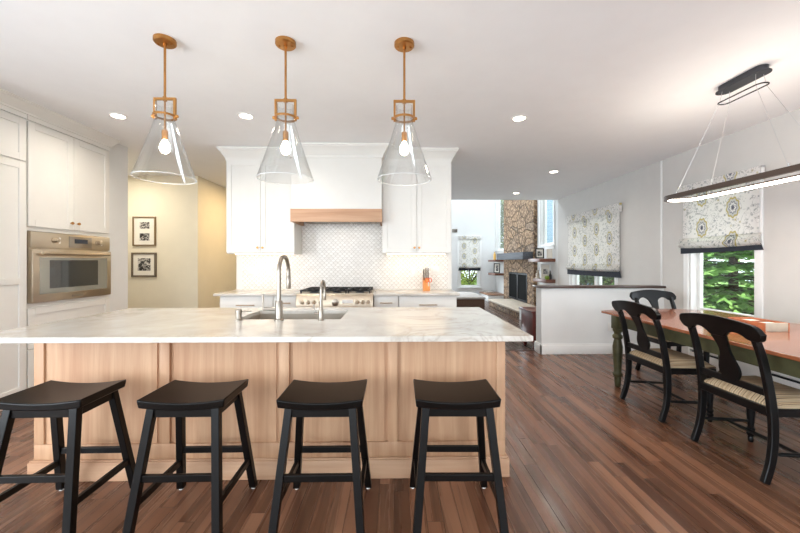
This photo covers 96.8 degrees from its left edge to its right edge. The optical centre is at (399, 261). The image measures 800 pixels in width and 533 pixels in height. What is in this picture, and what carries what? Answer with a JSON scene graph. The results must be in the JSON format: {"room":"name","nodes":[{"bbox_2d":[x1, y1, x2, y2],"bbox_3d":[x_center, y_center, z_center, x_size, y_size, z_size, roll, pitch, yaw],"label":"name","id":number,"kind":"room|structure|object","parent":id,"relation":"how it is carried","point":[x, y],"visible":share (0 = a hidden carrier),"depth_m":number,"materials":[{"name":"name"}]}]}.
{"room":"kitchen","nodes":[
{"label":"kitchen","id":0,"kind":"room"},
{"bbox_2d":[108,144,127,311],"bbox_3d":[-4.561,-0.071,4.327,2.225,2.743,0.312,0,0,-1],"label":"wall","id":1,"kind":"structure","parent":0,"point":[118,154],"depth_m":4.35,"materials":[{"name":"grey paint"}]},
{"bbox_2d":[0,88,120,147],"bbox_3d":[-3.611,-1.391,2.692,0.590,0.105,3.105,0,0,-1],"label":"trim","id":2,"kind":"structure","parent":1,"relation":"attached to","point":[11,100],"depth_m":3.44,"materials":[{"name":"white paint"}]},
{"bbox_2d":[128,175,201,307],"bbox_3d":[-4.552,-0.071,6.014,2.300,2.743,0.120,0,0,-1],"label":"wall","id":3,"kind":"structure","parent":0,"point":[177,209],"depth_m":5.97,"materials":[{"name":"beige paint"}]},
{"bbox_2d":[132,217,155,245],"bbox_3d":[-4.283,-0.506,5.945,0.380,0.490,0.026,0,0,-1],"label":"picture frame","id":4,"kind":"object","parent":3,"relation":"attached to","point":[143,228],"visible":1,"depth_m":5.94,"materials":[{"name":"brown metal"}]},
{"bbox_2d":[140,233,148,240],"bbox_3d":[-4.278,-0.411,5.945,0.160,0.120,0.002,0,0,-1],"label":"photograph","id":5,"kind":"object","parent":4,"relation":"attached to","point":[143,236],"depth_m":5.94},
{"bbox_2d":[140,222,148,228],"bbox_3d":[-4.278,-0.606,5.945,0.160,0.110,0.002,0,0,-1],"label":"photograph","id":6,"kind":"object","parent":4,"relation":"attached to","point":[143,225],"depth_m":5.94},
{"bbox_2d":[131,253,156,276],"bbox_3d":[-4.289,0.055,5.945,0.410,0.410,0.026,0,0,-1],"label":"picture frame","id":7,"kind":"object","parent":3,"relation":"attached to","point":[142,264],"visible":1,"depth_m":5.94,"materials":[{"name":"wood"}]},
{"bbox_2d":[138,258,150,270],"bbox_3d":[-4.284,0.050,5.945,0.210,0.210,0.002,0,0,-1],"label":"photograph","id":8,"kind":"object","parent":7,"relation":"attached to","point":[144,264],"depth_m":5.94},
{"bbox_2d":[202,178,236,307],"bbox_3d":[-3.491,0.029,7.717,0.120,2.943,3.250,0,0,-1],"label":"wall","id":9,"kind":"structure","parent":0,"point":[219,268],"depth_m":6.53,"materials":[{"name":"beige paint"}]},
{"bbox_2d":[0,0,799,199],"bbox_3d":[-0.833,-1.568,2.521,9.620,0.250,11.470,0,0,-1],"label":"ceiling","id":10,"kind":"structure","parent":0,"point":[606,90],"depth_m":2.71,"materials":[{"name":"paint"}]},
{"bbox_2d":[108,112,127,118],"bbox_3d":[-2.790,-1.439,3.513,0.156,0.008,0.156,0,0,-1],"label":"recessed light","id":11,"kind":"object","parent":10,"relation":"in","point":[112,114],"visible":1,"depth_m":3.50,"materials":[{"name":"white paint"}]},
{"bbox_2d":[130,33,196,184],"bbox_3d":[-1.529,-0.991,2.309,0.365,0.903,0.365,0,0,-1],"label":"pendant lamp","id":12,"kind":"object","parent":10,"relation":"hanging from","point":[164,41],"visible":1,"depth_m":2.30,"materials":[{"name":"gold metal"}]},
{"bbox_2d":[162,101,167,139],"bbox_3d":[-1.529,-0.920,2.309,0.036,0.259,0.036,0,0,-1],"label":"socket","id":13,"kind":"object","parent":12,"relation":"attached to","point":[164,132],"depth_m":2.30,"materials":[{"name":"gold metal"}]},
{"bbox_2d":[237,112,253,118],"bbox_3d":[-1.527,-1.439,3.515,0.156,0.008,0.156,0,0,-1],"label":"recessed light","id":14,"kind":"object","parent":10,"relation":"in","point":[243,115],"visible":1,"depth_m":3.50,"materials":[{"name":"white"}]},
{"bbox_2d":[256,36,313,184],"bbox_3d":[-0.751,-0.991,2.333,0.365,0.903,0.365,0,0,-1],"label":"pendant lamp","id":15,"kind":"object","parent":10,"relation":"hanging from","point":[285,43],"visible":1,"depth_m":2.32,"materials":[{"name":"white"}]},
{"bbox_2d":[283,102,287,141],"bbox_3d":[-0.751,-0.920,2.333,0.036,0.259,0.036,0,0,-1],"label":"socket","id":16,"kind":"object","parent":15,"relation":"attached to","point":[285,133],"depth_m":2.33,"materials":[{"name":"gold metal"}]},
{"bbox_2d":[377,37,431,185],"bbox_3d":[0.028,-0.991,2.346,0.365,0.903,0.365,0,0,-1],"label":"pendant lamp","id":17,"kind":"object","parent":10,"relation":"hanging from","point":[402,44],"visible":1,"depth_m":2.34,"materials":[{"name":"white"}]},
{"bbox_2d":[402,103,406,141],"bbox_3d":[0.028,-0.920,2.346,0.036,0.259,0.036,0,0,-1],"label":"socket","id":18,"kind":"object","parent":17,"relation":"attached to","point":[404,134],"depth_m":2.34,"materials":[{"name":"gold metal"}]},
{"bbox_2d":[511,115,526,120],"bbox_3d":[1.200,-1.439,3.571,0.156,0.008,0.156,0,0,-1],"label":"recessed light","id":19,"kind":"object","parent":10,"relation":"in","point":[518,117],"visible":1,"depth_m":3.57,"materials":[{"name":"white"}]},
{"bbox_2d":[664,64,799,202],"bbox_3d":[2.674,-1.010,2.776,0.330,0.865,1.400,0,0,-1],"label":"pendant lamp","id":20,"kind":"object","parent":10,"relation":"hanging from","point":[759,71],"visible":1,"depth_m":2.75,"materials":[{"name":"grey metal"}]},
{"bbox_2d":[668,176,799,201],"bbox_3d":[2.674,-0.591,2.776,0.273,0.025,1.343,0,0,-1],"label":"diffuser","id":21,"kind":"object","parent":20,"relation":"attached to","point":[787,179],"depth_m":2.91,"materials":[{"name":"white plastic"}]},
{"bbox_2d":[0,351,799,532],"bbox_3d":[-0.807,1.360,0.987,9.620,0.120,8.400,0,0,-1],"label":"floor","id":22,"kind":"structure","parent":0,"point":[583,457],"depth_m":2.05,"materials":[{"name":"brown wood"}]},
{"bbox_2d":[0,104,26,410],"bbox_3d":[-3.705,-0.021,2.662,0.640,2.643,1.128,0,0,-1],"label":"pantry cabinet","id":23,"kind":"object","parent":22,"relation":"on","point":[12,121],"visible":0.86,"depth_m":3.12,"materials":[{"name":"white paint"}]},
{"bbox_2d":[25,115,109,388],"bbox_3d":[-3.708,-0.021,3.703,0.670,2.643,0.940,0,0,-1],"label":"tall cabinet","id":24,"kind":"object","parent":22,"relation":"on","point":[67,173],"visible":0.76,"depth_m":3.60,"materials":[{"name":"white paint"}]},
{"bbox_2d":[27,231,110,302],"bbox_3d":[-3.649,0.053,3.704,0.648,0.662,0.904,0,0,-1],"label":"wall oven","id":25,"kind":"object","parent":24,"relation":"in","point":[59,266],"visible":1,"depth_m":3.58,"materials":[{"name":"silver metal"}]},
{"bbox_2d":[0,379,135,532],"bbox_3d":[-1.716,0.977,1.816,0.445,0.647,0.463,0,0,-2],"label":"stool","id":26,"kind":"object","parent":22,"relation":"on","point":[54,400],"visible":0.96,"depth_m":1.72,"materials":[{"name":"black paint"}]},
{"bbox_2d":[122,379,257,532],"bbox_3d":[-1.041,0.977,1.823,0.445,0.647,0.463,0,0,-1],"label":"stool","id":27,"kind":"object","parent":22,"relation":"on","point":[179,399],"visible":1,"depth_m":1.70,"materials":[{"name":"black paint"}]},
{"bbox_2d":[220,296,273,307],"bbox_3d":[-1.859,0.858,4.563,0.637,0.884,0.643,0,0,-1],"label":"base cabinet","id":28,"kind":"object","parent":22,"relation":"on","point":[225,301],"visible":0.18,"depth_m":4.28,"materials":[{"name":"white paint"}]},
{"bbox_2d":[213,290,299,295],"bbox_3d":[-1.746,0.401,4.573,0.993,0.029,0.633,0,0,-1],"label":"countertop","id":29,"kind":"structure","parent":28,"relation":"on","point":[233,292],"depth_m":4.28,"materials":[{"name":"white stone"}]},
{"bbox_2d":[27,341,508,481],"bbox_3d":[-0.775,0.857,2.527,2.856,0.886,0.830,0,0,-1],"label":"kitchen island","id":30,"kind":"object","parent":22,"relation":"on","point":[389,369],"visible":0.47,"depth_m":2.14,"materials":[{"name":"brown wood"}]},
{"bbox_2d":[0,307,532,342],"bbox_3d":[-0.772,0.400,2.395,2.907,0.028,1.164,0,0,-1],"label":"island countertop","id":31,"kind":"structure","parent":30,"relation":"on","point":[358,324],"depth_m":2.08,"materials":[{"name":"white stone"}]},
{"bbox_2d":[234,309,251,320],"bbox_3d":[-1.034,0.349,2.333,0.103,0.073,0.052,0,0,-1],"label":"soap dispenser","id":32,"kind":"object","parent":31,"relation":"on","point":[238,312],"visible":1,"depth_m":2.32,"materials":[{"name":"silver metal"}]},
{"bbox_2d":[262,255,290,320],"bbox_3d":[-0.834,0.169,2.419,0.143,0.434,0.258,0,0,-1],"label":"faucet","id":33,"kind":"object","parent":31,"relation":"on","point":[278,308],"visible":1,"depth_m":2.31,"materials":[{"name":"silver metal"}]},
{"bbox_2d":[248,314,344,318],"bbox_3d":[-0.754,0.530,2.595,0.712,0.230,0.457,0,0,-1],"label":"sink","id":34,"kind":"object","parent":31,"relation":"in","point":[259,316],"visible":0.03,"depth_m":2.82,"materials":[{"name":"metal"}]},
{"bbox_2d":[313,280,325,320],"bbox_3d":[-0.534,0.254,2.382,0.072,0.264,0.152,0,0,-1],"label":"faucet","id":35,"kind":"object","parent":31,"relation":"on","point":[322,284],"visible":1,"depth_m":2.32,"materials":[{"name":"silver metal"}]},
{"bbox_2d":[274,296,296,307],"bbox_3d":[-1.394,0.858,4.571,0.281,0.884,0.643,0,0,-1],"label":"base cabinet","id":36,"kind":"object","parent":22,"relation":"on","point":[288,301],"visible":0.18,"depth_m":4.29,"materials":[{"name":"white paint"}]},
{"bbox_2d":[268,379,371,532],"bbox_3d":[-0.383,0.977,1.824,0.445,0.647,0.463,0,0,-1],"label":"stool","id":37,"kind":"object","parent":22,"relation":"on","point":[300,399],"visible":1,"depth_m":1.69,"materials":[{"name":"black paint"}]},
{"bbox_2d":[296,287,374,307],"bbox_3d":[-0.787,0.824,4.545,0.918,0.952,0.714,0,0,-1],"label":"range","id":38,"kind":"object","parent":22,"relation":"on","point":[335,296],"visible":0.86,"depth_m":4.25,"materials":[{"name":"silver metal"}]},
{"bbox_2d":[332,299,338,305],"bbox_3d":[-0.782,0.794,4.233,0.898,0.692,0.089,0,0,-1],"label":"knob","id":39,"kind":"object","parent":38,"relation":"in","point":[335,302],"depth_m":4.20,"materials":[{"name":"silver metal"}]},
{"bbox_2d":[299,290,373,293],"bbox_3d":[-0.788,0.392,4.592,0.878,0.007,0.570,0,0,-1],"label":"cooktop","id":40,"kind":"object","parent":38,"relation":"in","point":[372,291],"depth_m":4.40,"materials":[{"name":"black metal"}]},
{"bbox_2d":[374,296,398,306],"bbox_3d":[-0.172,0.858,4.591,0.299,0.884,0.643,0,0,-1],"label":"base cabinet","id":41,"kind":"object","parent":22,"relation":"on","point":[379,301],"visible":0.3,"depth_m":4.31,"materials":[{"name":"white paint"}]},
{"bbox_2d":[373,289,459,295],"bbox_3d":[0.198,0.401,4.606,1.048,0.029,0.633,0,0,-1],"label":"countertop","id":42,"kind":"structure","parent":41,"relation":"on","point":[378,292],"depth_m":4.42,"materials":[{"name":"white stone"}]},
{"bbox_2d":[423,278,429,290],"bbox_3d":[0.350,0.301,4.734,0.090,0.168,0.134,0,0,-1],"label":"knife block","id":43,"kind":"object","parent":42,"relation":"on","point":[426,287],"visible":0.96,"depth_m":4.68,"materials":[{"name":"orange wood"}]},
{"bbox_2d":[399,296,456,306],"bbox_3d":[0.335,0.858,4.600,0.704,0.884,0.643,0,0,-1],"label":"base cabinet","id":44,"kind":"object","parent":22,"relation":"on","point":[404,301],"visible":0.23,"depth_m":4.32,"materials":[{"name":"white paint"}]},
{"bbox_2d":[409,379,508,532],"bbox_3d":[0.277,0.977,1.830,0.445,0.647,0.463,0,0,0],"label":"stool","id":45,"kind":"object","parent":22,"relation":"on","point":[477,398],"visible":1,"depth_m":1.70,"materials":[{"name":"black paint"}]},
{"bbox_2d":[612,300,715,422],"bbox_3d":[2.267,0.824,3.114,0.556,0.955,0.576,0,0,-1],"label":"dining chair","id":46,"kind":"object","parent":22,"relation":"on","point":[664,360],"visible":0.94,"depth_m":2.98,"materials":[{"name":"black lacquer"},{"name":"woven rush"}]},
{"bbox_2d":[630,348,715,367],"bbox_3d":[2.352,0.833,3.115,0.385,0.061,0.510,0,0,-1],"label":"seat cushion","id":47,"kind":"object","parent":46,"relation":"on","point":[676,359],"depth_m":3.00,"materials":[{"name":"wicker"}]},
{"bbox_2d":[630,290,709,370],"bbox_3d":[3.097,0.824,4.109,0.576,0.955,0.556,0,0,-5],"label":"dining chair","id":48,"kind":"object","parent":22,"relation":"on","point":[652,296],"visible":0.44,"depth_m":4.30,"materials":[{"name":"black lacquer"},{"name":"woven rush"}]},
{"bbox_2d":[601,309,799,386],"bbox_3d":[2.844,0.920,2.748,1.220,0.760,2.640,0,0,-1],"label":"dining table","id":49,"kind":"object","parent":22,"relation":"on","point":[782,349],"visible":0.6,"depth_m":2.66,"materials":[{"name":"brown wood"}]},
{"bbox_2d":[728,317,789,331],"bbox_3d":[2.897,0.506,2.879,0.200,0.066,0.300,0,0,-1],"label":"wooden box","id":50,"kind":"object","parent":49,"relation":"on","point":[776,326],"visible":0.75,"depth_m":2.73,"materials":[{"name":"red wood"}]},
{"bbox_2d":[679,313,799,484],"bbox_3d":[2.290,0.824,2.324,0.556,0.955,0.576,0,0,-1],"label":"dining chair","id":51,"kind":"object","parent":22,"relation":"on","point":[765,396],"visible":1,"depth_m":2.26,"materials":[{"name":"black lacquer"},{"name":"woven rush"}]},
{"bbox_2d":[704,376,799,408],"bbox_3d":[2.376,0.833,2.325,0.385,0.061,0.510,0,0,-1],"label":"seat cushion","id":52,"kind":"object","parent":51,"relation":"on","point":[786,397],"depth_m":2.22,"materials":[{"name":"wicker"}]},
{"bbox_2d":[237,222,663,343],"bbox_3d":[0.740,-0.071,5.042,5.990,2.743,0.222,0,0,-1],"label":"wall","id":53,"kind":"structure","parent":0,"point":[341,255],"depth_m":4.91,"materials":[{"name":"tile"}]},
{"bbox_2d":[226,160,301,254],"bbox_3d":[-1.783,-0.702,4.692,0.863,1.223,0.393,0,0,-1],"label":"upper cabinet","id":54,"kind":"object","parent":53,"relation":"attached to","point":[258,222],"visible":0.94,"depth_m":4.53,"materials":[{"name":"white paint"}]},
{"bbox_2d":[290,157,381,225],"bbox_3d":[-0.789,-0.901,4.640,1.130,0.823,0.529,0,0,-1],"label":"range hood","id":55,"kind":"object","parent":53,"relation":"attached to","point":[343,190],"visible":0.96,"depth_m":4.39,"materials":[{"name":"white paint"}]},
{"bbox_2d":[217,142,458,162],"bbox_3d":[-0.778,-1.365,4.614,3.046,0.155,0.608,0,0,-1],"label":"trim","id":56,"kind":"structure","parent":53,"relation":"attached to","point":[335,150],"depth_m":4.46,"materials":[{"name":"white paint"}]},
{"bbox_2d":[412,267,416,275],"bbox_3d":[0.197,0.140,4.917,0.072,0.116,0.010,0,0,-1],"label":"power outlet","id":57,"kind":"object","parent":53,"relation":"attached to","point":[414,269],"visible":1,"depth_m":4.92,"materials":[{"name":"white paint"}]},
{"bbox_2d":[382,161,450,254],"bbox_3d":[0.213,-0.702,4.726,0.885,1.223,0.393,0,0,-1],"label":"upper cabinet","id":58,"kind":"object","parent":53,"relation":"attached to","point":[416,219],"visible":1,"depth_m":4.57,"materials":[{"name":"white paint"}]},
{"bbox_2d":[431,266,441,273],"bbox_3d":[0.502,0.120,4.922,0.154,0.116,0.010,0,0,-1],"label":"light switch","id":59,"kind":"object","parent":53,"relation":"attached to","point":[434,269],"visible":1,"depth_m":4.92,"materials":[{"name":"white paint"}]},
{"bbox_2d":[534,341,659,353],"bbox_3d":[2.847,1.229,5.094,1.775,0.142,0.230,0,0,-1],"label":"baseboard","id":60,"kind":"structure","parent":53,"relation":"attached to","point":[539,348],"depth_m":4.97,"materials":[{"name":"white paint"}]},
{"bbox_2d":[505,349,534,350],"bbox_3d":[1.237,1.327,5.192,1.450,0.066,0.080,0,0,-1],"label":"trim","id":61,"kind":"structure","parent":60,"relation":"attached to","point":[505,349],"depth_m":5.17,"materials":[{"name":"brown wood"}]},
{"bbox_2d":[533,285,665,287],"bbox_3d":[2.841,0.360,5.096,1.783,0.030,0.265,0,0,-1],"label":"trim","id":62,"kind":"structure","parent":53,"relation":"on","point":[536,286],"depth_m":4.97,"materials":[{"name":"brown wood"}]},
{"bbox_2d":[608,323,612,330],"bbox_3d":[2.966,0.920,5.001,0.072,0.116,0.009,0,0,-1],"label":"power outlet","id":63,"kind":"object","parent":53,"relation":"attached to","point":[609,324],"visible":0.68,"depth_m":5.00,"materials":[{"name":"white paint"}]},
{"bbox_2d":[451,200,495,294],"bbox_3d":[1.134,-1.200,13.371,4.920,5.400,0.200,0,0,-1],"label":"wall","id":64,"kind":"structure","parent":0,"point":[469,217],"depth_m":13.30,"materials":[{"name":"grey paint"}]},
{"bbox_2d":[457,239,481,289],"bbox_3d":[2.600,0.045,13.351,0.930,2.030,0.210,0,0,-1],"label":"window","id":65,"kind":"structure","parent":64,"relation":"in","point":[478,286],"depth_m":13.28,"materials":[{"name":"white paint"}]},
{"bbox_2d":[458,236,480,270],"bbox_3d":[2.596,-0.310,13.245,0.846,1.300,0.058,0,0,-1],"label":"roman shade","id":66,"kind":"object","parent":65,"relation":"attached to","point":[468,245],"visible":1,"depth_m":13.26,"materials":[{"name":"white fabric"}]},
{"bbox_2d":[485,301,532,348],"bbox_3d":[-0.949,1.445,9.385,9.620,0.150,8.400,0,0,-1],"label":"floor","id":67,"kind":"structure","parent":0,"point":[512,320],"depth_m":8.11,"materials":[{"name":"brown wood"}]},
{"bbox_2d":[457,292,485,309],"bbox_3d":[1.782,1.145,9.931,0.840,0.450,1.540,0,0,-1],"label":"ottoman","id":68,"kind":"object","parent":67,"relation":"on","point":[466,299],"visible":0.48,"depth_m":9.18,"materials":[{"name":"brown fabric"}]},
{"bbox_2d":[457,292,485,298],"bbox_3d":[1.782,0.950,9.931,0.840,0.060,1.540,0,0,-1],"label":"cushion","id":69,"kind":"object","parent":68,"relation":"on","point":[463,295],"depth_m":9.33,"materials":[{"name":"grey fabric"}]},
{"bbox_2d":[479,292,503,301],"bbox_3d":[3.285,1.248,12.675,0.638,0.245,1.235,0,0,-1],"label":"bench","id":70,"kind":"object","parent":67,"relation":"on","point":[496,295],"visible":0.64,"depth_m":12.10,"materials":[{"name":"white paint"}]},
{"bbox_2d":[488,200,536,318],"bbox_3d":[3.209,-1.262,10.238,0.874,5.265,3.595,0,0,-1],"label":"fireplace","id":71,"kind":"object","parent":67,"relation":"on","point":[520,216],"visible":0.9,"depth_m":10.36,"materials":[{"name":"brown stone"}]},
{"bbox_2d":[519,307,535,349],"bbox_3d":[2.350,1.062,5.660,0.720,0.615,0.560,0,0,-1],"label":"side table","id":72,"kind":"object","parent":67,"relation":"on","point":[528,314],"visible":0.2,"depth_m":5.58,"materials":[{"name":"brown wood"}]},
{"bbox_2d":[496,108,799,371],"bbox_3d":[3.812,-1.200,5.265,0.160,5.400,16.800,0,0,-1],"label":"wall","id":73,"kind":"structure","parent":0,"point":[638,191],"depth_m":4.70,"materials":[{"name":"beige paint"}]},
{"bbox_2d":[488,273,503,275],"bbox_3d":[3.423,0.445,12.560,0.370,0.070,0.900,0,0,-1],"label":"floating shelf","id":74,"kind":"object","parent":73,"relation":"attached to","point":[495,274],"visible":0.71,"depth_m":12.13,"materials":[{"name":"brown wood"}]},
{"bbox_2d":[494,263,499,272],"bbox_3d":[3.384,0.234,12.398,0.220,0.340,0.061,0,0,34],"label":"picture frame","id":75,"kind":"object","parent":74,"relation":"on","point":[496,265],"visible":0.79,"depth_m":12.39,"materials":[{"name":"black paint"}]},
{"bbox_2d":[488,260,503,261],"bbox_3d":[3.423,-0.025,12.560,0.370,0.070,0.900,0,0,-1],"label":"floating shelf","id":76,"kind":"object","parent":73,"relation":"attached to","point":[488,260],"visible":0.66,"depth_m":12.11,"materials":[{"name":"brown wood"}]},
{"bbox_2d":[495,200,503,253],"bbox_3d":[3.660,-1.885,12.779,0.210,3.170,1.210,0,0,-1],"label":"window","id":77,"kind":"structure","parent":73,"relation":"in","point":[497,202],"depth_m":13.27,"materials":[{"name":"white paint"}]},
{"bbox_2d":[528,259,554,261],"bbox_3d":[3.482,-0.030,8.755,0.380,0.080,0.710,0,0,-1],"label":"floating shelf","id":78,"kind":"object","parent":73,"relation":"attached to","point":[529,260],"visible":1,"depth_m":8.40,"materials":[{"name":"brown wood"}]},
{"bbox_2d":[535,248,543,257],"bbox_3d":[3.449,-0.201,8.767,0.200,0.251,0.052,0,0,13],"label":"picture frame","id":79,"kind":"object","parent":78,"relation":"on","point":[539,252],"visible":1,"depth_m":8.77,"materials":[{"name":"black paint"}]},
{"bbox_2d":[547,249,551,257],"bbox_3d":[3.575,-0.186,8.489,0.120,0.221,0.048,0,0,9],"label":"picture frame","id":80,"kind":"object","parent":78,"relation":"on","point":[549,251],"visible":1,"depth_m":8.49,"materials":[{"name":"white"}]},
{"bbox_2d":[533,278,554,282],"bbox_3d":[3.552,0.470,8.771,0.240,0.080,0.740,0,0,-1],"label":"floating shelf","id":81,"kind":"object","parent":73,"relation":"attached to","point":[534,279],"visible":0.89,"depth_m":8.49,"materials":[{"name":"brown wood"}]},
{"bbox_2d":[540,264,549,278],"bbox_3d":[3.551,0.244,8.669,0.220,0.360,0.063,0,0,13],"label":"picture frame","id":82,"kind":"object","parent":81,"relation":"on","point":[545,268],"visible":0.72,"depth_m":8.67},
{"bbox_2d":[537,200,554,249],"bbox_3d":[3.725,-1.885,8.879,0.210,3.170,0.950,0,0,-1],"label":"window","id":83,"kind":"structure","parent":73,"relation":"in","point":[543,243],"depth_m":9.24,"materials":[{"name":"white paint"}]},
{"bbox_2d":[569,274,617,284],"bbox_3d":[3.759,-0.135,6.885,0.210,1.670,1.700,0,0,-1],"label":"window","id":84,"kind":"structure","parent":73,"relation":"in","point":[575,278],"depth_m":6.82,"materials":[{"name":"white paint"}]},
{"bbox_2d":[565,203,621,277],"bbox_3d":[3.654,-0.352,6.843,0.058,1.255,1.846,0,0,-1],"label":"roman shade","id":85,"kind":"object","parent":73,"relation":"attached to","point":[593,235],"visible":1,"depth_m":6.67,"materials":[{"name":"fabric"}]},
{"bbox_2d":[660,160,662,285],"bbox_3d":[3.730,-0.549,5.064,0.010,1.788,0.030,0,0,-1],"label":"trim","id":86,"kind":"structure","parent":73,"relation":"attached to","point":[661,161],"depth_m":5.06,"materials":[{"name":"white paint"}]},
{"bbox_2d":[683,179,762,317],"bbox_3d":[3.805,-0.115,4.167,0.210,1.750,1.035,0,0,-1],"label":"window","id":87,"kind":"structure","parent":73,"relation":"in","point":[692,262],"depth_m":4.52,"materials":[{"name":"white paint"}]},
{"bbox_2d":[678,165,764,253],"bbox_3d":[3.699,-0.542,4.168,0.058,0.885,1.066,0,0,-1],"label":"roman shade","id":88,"kind":"object","parent":87,"relation":"attached to","point":[726,223],"visible":0.98,"depth_m":4.07,"materials":[{"name":"fabric"}]},
{"bbox_2d":[688,347,799,388],"bbox_3d":[3.727,1.183,3.438,0.068,0.205,2.190,0,0,-1],"label":"baseboard heater","id":89,"kind":"object","parent":73,"relation":"attached to","point":[747,369],"visible":0.3,"depth_m":3.69,"materials":[{"name":"white metal"}]},
{"label":"outside","id":90,"kind":"structure","parent":0,"visible":0},
{"bbox_2d":[463,280,753,309],"bbox_3d":[10.762,1.825,14.184,38.000,0.150,40.000,0,0,-1],"label":"lawn","id":91,"kind":"structure","parent":90,"point":[706,306],"depth_m":24.85,"materials":[{"name":"green plant"}]},
{"bbox_2d":[461,271,476,284],"bbox_3d":[3.185,0.402,16.323,2.837,2.856,2.795,0,0,-7],"label":"shrub","id":92,"kind":"object","parent":91,"relation":"on","point":[469,279],"visible":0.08,"depth_m":16.25,"materials":[{"name":"green plant"}]},
{"bbox_2d":[500,200,503,248],"bbox_3d":[5.852,-2.063,20.547,4.300,7.627,3.874,0,0,-1],"label":"leafy tree","id":93,"kind":"object","parent":91,"relation":"on","point":[501,201],"visible":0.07,"depth_m":19.76,"materials":[{"name":"green plant"}]},
{"bbox_2d":[547,200,607,284],"bbox_3d":[7.752,-1.850,14.733,5.800,7.200,3.400,0,0,-1],"label":"neighbor house","id":94,"kind":"structure","parent":91,"relation":"on","point":[549,202],"depth_m":13.30,"materials":[{"name":"blue"}]},
{"bbox_2d":[579,275,592,284],"bbox_3d":[6.372,0.559,12.331,1.248,2.381,1.484,0,0,-16],"label":"shrub","id":95,"kind":"object","parent":91,"relation":"on","point":[584,280],"visible":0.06,"depth_m":12.10,"materials":[{"name":"green plant"}]},
{"bbox_2d":[588,276,613,284],"bbox_3d":[6.274,0.635,10.719,1.293,2.230,1.388,0,0,-1],"label":"shrub","id":96,"kind":"object","parent":91,"relation":"on","point":[609,280],"visible":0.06,"depth_m":10.57,"materials":[{"name":"green plant"}]},
{"bbox_2d":[608,251,753,314],"bbox_3d":[6.558,-0.797,7.160,5.210,5.305,4.792,0,0,-25],"label":"fir tree","id":97,"kind":"object","parent":91,"relation":"on","point":[729,295],"visible":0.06,"depth_m":6.70,"materials":[{"name":"green plant"}]},
{"bbox_2d":[703,250,753,297],"bbox_3d":[13.806,-1.665,15.866,4.942,7.170,4.918,0,0,-1],"label":"fir tree","id":98,"kind":"object","parent":91,"relation":"on","point":[715,258],"visible":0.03,"depth_m":15.31,"materials":[{"name":"green plant"}]},
{"bbox_2d":[724,250,753,312],"bbox_3d":[11.628,-1.370,9.726,4.920,6.561,4.821,0,0,42],"label":"fir tree","id":99,"kind":"object","parent":91,"relation":"on","point":[747,272],"visible":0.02,"depth_m":10.69,"materials":[{"name":"green plant"}]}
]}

